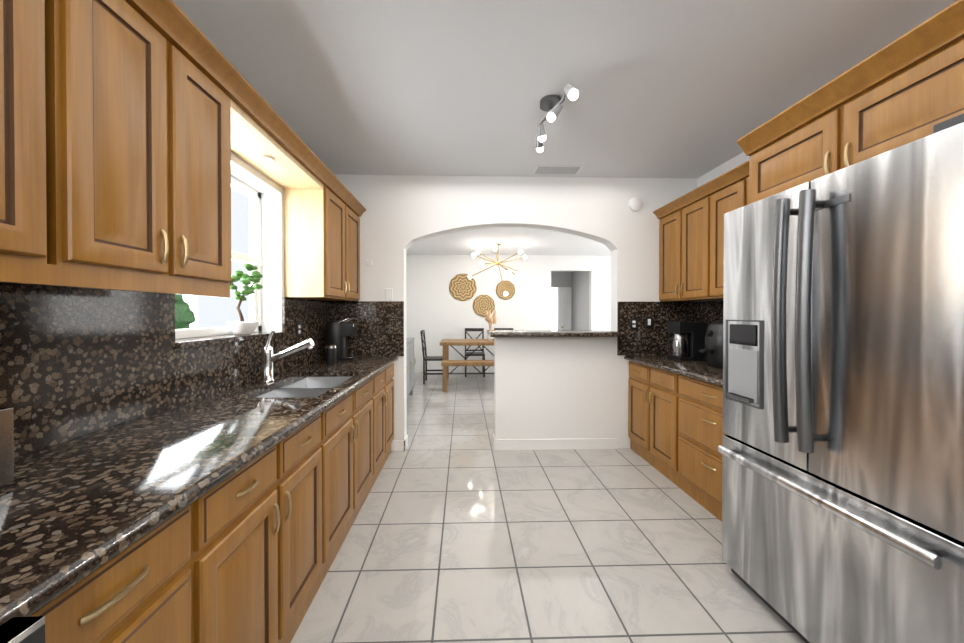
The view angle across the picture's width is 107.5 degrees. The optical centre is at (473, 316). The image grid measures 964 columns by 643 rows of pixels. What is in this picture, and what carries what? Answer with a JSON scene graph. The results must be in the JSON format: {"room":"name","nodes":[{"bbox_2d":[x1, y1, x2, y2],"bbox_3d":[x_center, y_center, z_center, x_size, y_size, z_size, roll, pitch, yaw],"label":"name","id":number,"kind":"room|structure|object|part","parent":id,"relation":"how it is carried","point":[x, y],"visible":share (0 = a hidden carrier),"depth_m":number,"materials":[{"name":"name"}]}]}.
{"room":"kitchen","nodes":[
{"label":"kitchen","id":0,"kind":"room"},
{"bbox_2d":[231,152,283,331],"bbox_3d":[-1.498,-0.037,4.112,0.200,2.640,12.000,0,0,-2],"label":"wall","id":1,"kind":"structure","parent":0,"point":[272,225],"depth_m":2.48,"materials":[{"name":"white paint"}]},
{"bbox_2d":[0,0,71,271],"bbox_3d":[-1.144,-0.561,0.509,0.299,0.875,0.685,0,0,-2],"label":"upper cabinet","id":2,"kind":"object","parent":1,"relation":"attached to","point":[36,35],"depth_m":0.81,"materials":[{"name":"brown wood"}]},
{"bbox_2d":[0,0,239,287],"bbox_3d":[-1.163,-0.567,1.179,0.299,0.875,0.655,0,0,-2],"label":"upper cabinet","id":3,"kind":"object","parent":1,"relation":"attached to","point":[115,144],"depth_m":1.11,"materials":[{"name":"brown wood"}]},
{"bbox_2d":[0,282,329,457],"bbox_3d":[-1.323,0.127,1.891,0.018,0.522,2.910,0,0,-2],"label":"backsplash","id":4,"kind":"structure","parent":1,"relation":"attached to","point":[75,362],"depth_m":1.24,"materials":[{"name":"brown stone"}]},
{"bbox_2d":[296,321,300,336],"bbox_3d":[-1.331,0.094,2.697,0.009,0.115,0.070,0,0,-2],"label":"electrical outlet plate","id":5,"kind":"object","parent":4,"relation":"attached to","point":[298,328],"visible":1,"depth_m":2.68,"materials":[{"name":"black plastic"}]},
{"bbox_2d":[175,176,262,338],"bbox_3d":[-1.498,-0.376,2.009,0.070,0.970,0.940,0,0,-2],"label":"window","id":6,"kind":"structure","parent":1,"relation":"in","point":[253,257],"depth_m":2.41,"materials":[{"name":"white"}]},
{"bbox_2d":[175,332,285,348],"bbox_3d":[-1.405,0.124,2.015,0.205,0.030,0.940,0,0,-2],"label":"window sill","id":7,"kind":"structure","parent":1,"relation":"attached to","point":[200,341],"depth_m":1.85,"materials":[{"name":"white stone"}]},
{"bbox_2d":[227,263,262,334],"bbox_3d":[-1.391,-0.111,2.136,0.160,0.435,0.331,0,0,-2],"label":"bonsai plant","id":8,"kind":"object","parent":7,"relation":"on","point":[241,327],"visible":0.96,"depth_m":2.11,"materials":[{"name":"green plant"}]},
{"bbox_2d":[231,100,322,188],"bbox_3d":[-1.196,-0.914,2.011,0.277,0.052,1.012,0,0,-2],"label":"soffit","id":9,"kind":"object","parent":1,"relation":"attached to","point":[256,146],"visible":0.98,"depth_m":1.99,"materials":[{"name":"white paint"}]},
{"bbox_2d":[284,172,363,300],"bbox_3d":[-1.214,-0.581,2.943,0.299,0.876,0.842,0,0,-2],"label":"upper cabinet","id":10,"kind":"object","parent":1,"relation":"attached to","point":[322,244],"depth_m":2.53,"materials":[{"name":"brown wood"}]},
{"bbox_2d":[406,255,610,367],"bbox_3d":[1.274,-0.069,8.069,5.570,2.640,0.150,0,0,-2],"label":"wall","id":11,"kind":"structure","parent":0,"point":[437,311],"depth_m":7.96,"materials":[{"name":"white paint"}]},
{"bbox_2d":[415,368,493,372],"bbox_3d":[0.142,1.202,7.965,3.240,0.100,0.012,0,0,-2],"label":"baseboard","id":12,"kind":"structure","parent":11,"relation":"attached to","point":[417,370],"depth_m":7.94,"materials":[{"name":"white"}]},
{"bbox_2d":[449,274,476,300],"bbox_3d":[-0.238,-0.657,7.930,0.620,0.620,0.028,0,0,-2],"label":"hanging basket","id":13,"kind":"object","parent":11,"relation":"attached to","point":[462,287],"visible":0.96,"depth_m":7.92,"materials":[{"name":"wicker"}]},
{"bbox_2d":[473,295,494,316],"bbox_3d":[0.232,-0.248,7.947,0.500,0.500,0.028,0,0,-2],"label":"hanging basket","id":14,"kind":"object","parent":11,"relation":"attached to","point":[482,304],"visible":0.96,"depth_m":7.94,"materials":[{"name":"wicker"}]},
{"bbox_2d":[496,280,514,299],"bbox_3d":[0.722,-0.598,7.958,0.440,0.440,0.028,0,0,-2],"label":"hanging basket","id":15,"kind":"object","parent":11,"relation":"attached to","point":[509,286],"visible":0.98,"depth_m":7.95,"materials":[{"name":"wicker"}]},
{"bbox_2d":[334,174,697,447],"bbox_3d":[0.406,-0.033,3.492,3.570,2.640,0.150,0,0,-2],"label":"wall","id":16,"kind":"structure","parent":0,"point":[560,387],"depth_m":3.43,"materials":[{"name":"white paint"}]},
{"bbox_2d":[330,301,403,355],"bbox_3d":[-1.021,0.116,3.366,0.708,0.522,0.018,0,0,-2],"label":"backsplash","id":17,"kind":"structure","parent":16,"relation":"attached to","point":[380,328],"depth_m":3.36,"materials":[{"name":"brown stone"}]},
{"bbox_2d":[385,288,392,300],"bbox_3d":[-0.807,-0.212,3.374,0.070,0.115,0.010,0,0,-2],"label":"switch plate","id":18,"kind":"object","parent":16,"relation":"attached to","point":[388,294],"depth_m":3.37,"materials":[{"name":"white plastic"}]},
{"bbox_2d":[391,439,406,450],"bbox_3d":[-1.016,1.238,3.380,0.722,0.100,0.012,0,0,-2],"label":"baseboard","id":19,"kind":"structure","parent":16,"relation":"attached to","point":[396,445],"depth_m":3.38,"materials":[{"name":"white"}]},
{"bbox_2d":[493,438,617,449],"bbox_3d":[0.802,1.238,3.432,1.202,0.100,0.012,0,0,-2],"label":"baseboard","id":20,"kind":"structure","parent":16,"relation":"attached to","point":[538,444],"depth_m":3.43,"materials":[{"name":"white"}]},
{"bbox_2d":[487,330,624,336],"bbox_3d":[0.773,0.165,3.549,1.248,0.040,0.580,0,0,-2],"label":"peninsula bar","id":21,"kind":"object","parent":16,"relation":"on","point":[548,333],"visible":1,"depth_m":3.27,"materials":[{"name":"brown stone"}]},
{"bbox_2d":[628,197,642,210],"bbox_3d":[1.573,-1.092,3.423,0.130,0.130,0.035,0,0,-2],"label":"smoke detector","id":22,"kind":"object","parent":16,"relation":"attached to","point":[635,204],"visible":1,"depth_m":3.41,"materials":[{"name":"white plastic"}]},
{"bbox_2d":[617,302,695,354],"bbox_3d":[1.797,0.115,3.447,0.788,0.522,0.018,0,0,-2],"label":"backsplash","id":23,"kind":"structure","parent":16,"relation":"attached to","point":[641,340],"depth_m":3.44,"materials":[{"name":"brown stone"}]},
{"bbox_2d":[630,318,636,329],"bbox_3d":[1.553,0.068,3.423,0.070,0.115,0.009,0,0,-2],"label":"electrical outlet plate","id":24,"kind":"object","parent":23,"relation":"attached to","point":[633,321],"depth_m":3.42,"materials":[{"name":"black plastic"}]},
{"bbox_2d":[645,316,652,327],"bbox_3d":[1.703,0.052,3.427,0.070,0.115,0.009,0,0,-2],"label":"electrical outlet plate","id":25,"kind":"object","parent":23,"relation":"attached to","point":[648,322],"depth_m":3.42,"materials":[{"name":"black plastic"}]},
{"bbox_2d":[657,184,712,301],"bbox_3d":[1.982,-0.582,3.102,0.338,0.876,0.709,0,0,-2],"label":"upper cabinet","id":26,"kind":"object","parent":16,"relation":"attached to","point":[691,246],"depth_m":3.05,"materials":[{"name":"brown wood"}]},
{"bbox_2d":[291,372,805,642],"bbox_3d":[1.386,1.332,4.206,5.970,0.100,12.000,0,0,-2],"label":"floor","id":27,"kind":"structure","parent":0,"point":[461,530],"depth_m":1.94,"materials":[{"name":"tile"}]},
{"bbox_2d":[0,616,44,642],"bbox_3d":[-0.887,0.784,0.070,0.786,1.060,0.760,0,0,-2],"label":"range","id":28,"kind":"object","parent":27,"relation":"on","point":[30,629],"visible":1,"depth_m":0.44,"materials":[{"name":"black metal"}]},
{"bbox_2d":[32,493,207,642],"bbox_3d":[-0.988,0.876,0.666,0.618,0.868,0.413,0,0,-2],"label":"base cabinet","id":29,"kind":"object","parent":27,"relation":"on","point":[155,590],"depth_m":0.74,"materials":[{"name":"brown wood"}]},
{"bbox_2d":[208,409,327,642],"bbox_3d":[-1.005,0.871,1.267,0.618,0.868,0.790,0,0,-2],"label":"base cabinet","id":30,"kind":"object","parent":27,"relation":"on","point":[247,553],"depth_m":1.22,"materials":[{"name":"brown wood"}]},
{"bbox_2d":[0,356,397,624],"bbox_3d":[-1.006,0.410,1.913,0.654,0.040,2.930,0,0,-2],"label":"countertop","id":31,"kind":"structure","parent":30,"relation":"on","point":[75,511],"depth_m":0.89,"materials":[{"name":"brown stone"}]},
{"bbox_2d":[0,408,13,489],"bbox_3d":[-1.154,0.304,0.686,0.170,0.188,0.325,0,0,-2],"label":"toaster","id":32,"kind":"object","parent":31,"relation":"on","point":[6,449],"visible":1,"depth_m":0.81,"materials":[{"name":"silver metal"}]},
{"bbox_2d":[260,331,313,381],"bbox_3d":[-1.119,0.236,2.124,0.309,0.302,0.076,0,0,-2],"label":"faucet","id":33,"kind":"object","parent":31,"relation":"on","point":[269,357],"visible":1,"depth_m":2.10,"materials":[{"name":"silver metal"}]},
{"bbox_2d":[255,376,352,397],"bbox_3d":[-0.973,0.514,2.111,0.415,0.168,0.820,0,0,-2],"label":"undermount sink","id":34,"kind":"object","parent":31,"relation":"in","point":[310,387],"visible":0.04,"depth_m":2.17,"materials":[{"name":"silver metal"}]},
{"bbox_2d":[325,344,336,363],"bbox_3d":[-1.163,0.303,2.884,0.086,0.156,0.086,0,0,-2],"label":"canister","id":35,"kind":"object","parent":31,"relation":"on","point":[330,353],"visible":0.98,"depth_m":2.85,"materials":[{"name":"black plastic"}]},
{"bbox_2d":[326,318,358,360],"bbox_3d":[-1.169,0.196,3.123,0.260,0.366,0.180,0,0,-2],"label":"pod coffee maker","id":36,"kind":"object","parent":31,"relation":"on","point":[338,332],"visible":0.94,"depth_m":3.05,"materials":[{"name":"black plastic"}]},
{"bbox_2d":[328,403,375,569],"bbox_3d":[-1.030,0.968,2.128,0.618,0.660,0.930,0,0,-2],"label":"base cabinet","id":37,"kind":"object","parent":27,"relation":"on","point":[351,426],"depth_m":2.04,"materials":[{"name":"brown wood"}]},
{"bbox_2d":[337,363,393,478],"bbox_3d":[-1.054,0.857,2.986,0.618,0.868,0.789,0,0,-2],"label":"base cabinet","id":38,"kind":"object","parent":27,"relation":"on","point":[379,390],"depth_m":2.86,"materials":[{"name":"brown wood"}]},
{"bbox_2d":[406,338,415,395],"bbox_3d":[-1.171,0.812,5.129,0.508,0.925,1.340,0,0,-2],"label":"sideboard","id":39,"kind":"object","parent":27,"relation":"on","point":[410,364],"visible":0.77,"depth_m":5.33,"materials":[{"name":"grey paint"}]},
{"bbox_2d":[420,330,442,383],"bbox_3d":[-0.761,0.761,6.801,0.471,1.002,0.423,0,0,-2],"label":"chair","id":40,"kind":"object","parent":27,"relation":"on","point":[426,358],"visible":0.81,"depth_m":6.60,"materials":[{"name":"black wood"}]},
{"bbox_2d":[440,339,493,378],"bbox_3d":[0.234,0.861,6.845,1.720,0.800,0.850,0,0,-2],"label":"dining table","id":41,"kind":"object","parent":27,"relation":"on","point":[445,343],"visible":0.52,"depth_m":6.59,"materials":[{"name":"brown wood"}]},
{"bbox_2d":[485,309,496,340],"bbox_3d":[0.332,0.155,6.771,0.211,0.611,0.296,0,0,-2],"label":"vase","id":42,"kind":"object","parent":41,"relation":"on","point":[492,320],"visible":0.81,"depth_m":6.72,"materials":[{"name":"white ceramic"}]},
{"bbox_2d":[441,360,493,391],"bbox_3d":[0.210,1.017,6.111,1.510,0.500,0.320,0,0,-2],"label":"bench","id":43,"kind":"object","parent":27,"relation":"on","point":[445,363],"visible":0.52,"depth_m":5.95,"materials":[{"name":"brown wood"}]},
{"bbox_2d":[465,328,484,376],"bbox_3d":[0.023,0.754,7.581,0.420,1.002,0.474,0,0,-2],"label":"dining chair","id":44,"kind":"object","parent":27,"relation":"on","point":[482,353],"visible":0.75,"depth_m":7.75,"materials":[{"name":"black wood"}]},
{"bbox_2d":[494,328,512,329],"bbox_3d":[0.673,0.754,7.599,0.420,1.002,0.474,0,0,-2],"label":"dining chair","id":45,"kind":"object","parent":27,"relation":"on","point":[503,328],"visible":0.19,"depth_m":7.80,"materials":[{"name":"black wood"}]},
{"bbox_2d":[628,361,671,480],"bbox_3d":[1.823,0.857,3.064,0.618,0.868,0.798,0,0,-2],"label":"base cabinet","id":46,"kind":"object","parent":27,"relation":"on","point":[649,388],"depth_m":3.01,"materials":[{"name":"brown wood"}]},
{"bbox_2d":[672,373,726,521],"bbox_3d":[1.844,0.863,2.315,0.618,0.868,0.700,0,0,-2],"label":"base cabinet","id":47,"kind":"object","parent":27,"relation":"on","point":[675,429],"depth_m":2.42,"materials":[{"name":"brown wood"}]},
{"bbox_2d":[624,355,722,386],"bbox_3d":[1.852,0.404,2.646,0.724,0.040,1.628,0,0,-2],"label":"countertop","id":48,"kind":"structure","parent":47,"relation":"on","point":[704,371],"depth_m":2.72,"materials":[{"name":"brown stone"}]},
{"bbox_2d":[667,321,706,360],"bbox_3d":[1.849,0.211,3.110,0.287,0.335,0.190,0,0,-2],"label":"drip coffee maker","id":49,"kind":"object","parent":48,"relation":"on","point":[688,341],"visible":0.98,"depth_m":3.03,"materials":[{"name":"black plastic"}]},
{"bbox_2d":[699,320,722,367],"bbox_3d":[1.946,0.204,2.733,0.365,0.355,0.310,0,0,-2],"label":"air fryer","id":50,"kind":"object","parent":48,"relation":"on","point":[713,350],"visible":0.48,"depth_m":2.69,"materials":[{"name":"black plastic"}]},
{"bbox_2d":[718,113,963,642],"bbox_3d":[1.702,0.373,1.362,1.040,1.838,0.889,0,0,-2],"label":"refrigerator","id":51,"kind":"object","parent":27,"relation":"on","point":[888,339],"depth_m":1.19,"materials":[{"name":"silver metal"}]},
{"bbox_3d":[1.230,0.108,1.354,0.094,1.140,0.816,0,0,-2],"label":"refrigerator handle","id":52,"kind":"part","parent":51,"relation":"part of","materials":[{"name":"silver metal"}]},
{"bbox_2d":[551,271,571,329],"bbox_3d":[2.177,-0.080,9.545,0.900,2.640,0.150,0,0,-2],"label":"wall","id":53,"kind":"structure","parent":0,"point":[558,278],"depth_m":9.48,"materials":[{"name":"grey paint"}]},
{"bbox_2d":[559,287,571,329],"bbox_3d":[2.458,0.221,9.421,0.315,2.020,0.098,0,0,-2],"label":"door leaf","id":54,"kind":"structure","parent":53,"relation":"in","point":[565,296],"depth_m":9.44,"materials":[{"name":"white wood"}]},
{"bbox_2d":[172,0,956,255],"bbox_3d":[1.386,-1.418,4.184,5.970,0.120,12.000,0,0,-2],"label":"ceiling","id":55,"kind":"structure","parent":0,"point":[682,88],"depth_m":1.96,"materials":[{"name":"white paint"}]},
{"bbox_2d":[468,244,526,295],"bbox_3d":[0.460,-0.881,6.710,1.122,0.991,0.914,0,0,-2],"label":"sputnik chandelier","id":56,"kind":"object","parent":55,"relation":"hanging from","point":[482,264],"visible":1,"depth_m":6.71,"materials":[{"name":"gold metal"}]},
{"bbox_2d":[536,83,578,152],"bbox_3d":[0.483,-1.250,2.206,0.142,0.182,0.679,0,0,-2],"label":"spotlight","id":57,"kind":"object","parent":55,"relation":"attached to","point":[551,105],"visible":1,"depth_m":2.15,"materials":[{"name":"silver metal"}]},
{"bbox_2d":[532,165,583,173],"bbox_3d":[0.768,-1.343,3.237,0.440,0.012,0.180,0,0,-2],"label":"ceiling vent","id":58,"kind":"object","parent":55,"relation":"in","point":[557,169],"visible":1,"depth_m":3.21,"materials":[{"name":"white metal"}]},
{"bbox_2d":[572,271,588,329],"bbox_3d":[2.716,-0.075,8.910,0.120,2.640,1.450,0,0,-2],"label":"wall","id":59,"kind":"structure","parent":0,"point":[577,282],"depth_m":8.79,"materials":[{"name":"grey paint"}]},
{"bbox_2d":[697,152,749,301],"bbox_3d":[2.365,-0.013,0.922,0.200,2.640,5.400,0,0,-2],"label":"wall","id":60,"kind":"structure","parent":0,"point":[734,162],"depth_m":3.11,"materials":[{"name":"white paint"}]},
{"bbox_2d":[696,300,722,325],"bbox_3d":[2.205,0.121,2.644,0.018,0.522,1.608,0,0,-2],"label":"backsplash","id":61,"kind":"structure","parent":60,"relation":"attached to","point":[708,312],"depth_m":3.26,"materials":[{"name":"brown stone"}]},
{"bbox_2d":[705,160,748,299],"bbox_3d":[2.002,-0.577,2.395,0.338,0.876,0.705,0,0,-2],"label":"upper cabinet","id":62,"kind":"object","parent":60,"relation":"attached to","point":[730,192],"depth_m":2.63,"materials":[{"name":"brown wood"}]},
{"bbox_2d":[737,0,963,203],"bbox_3d":[1.888,-0.800,1.292,0.728,0.400,1.480,0,0,-2],"label":"upper cabinet","id":63,"kind":"object","parent":60,"relation":"attached to","point":[906,88],"visible":0.83,"depth_m":1.41,"materials":[{"name":"brown wood"}]},
{"label":"outside","id":64,"kind":"structure","parent":0,"visible":0},
{"bbox_2d":[175,294,195,329],"bbox_3d":[-2.920,0.434,3.895,0.983,1.605,3.126,0,0,-2],"label":"tree","id":65,"kind":"object","parent":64,"point":[184,316],"depth_m":2.97,"materials":[{"name":"green plant"}]},
{"bbox_2d":[183,295,197,328],"bbox_3d":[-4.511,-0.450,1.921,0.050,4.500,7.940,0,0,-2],"label":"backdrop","id":66,"kind":"structure","parent":64,"point":[191,301],"depth_m":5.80,"materials":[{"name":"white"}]}
]}

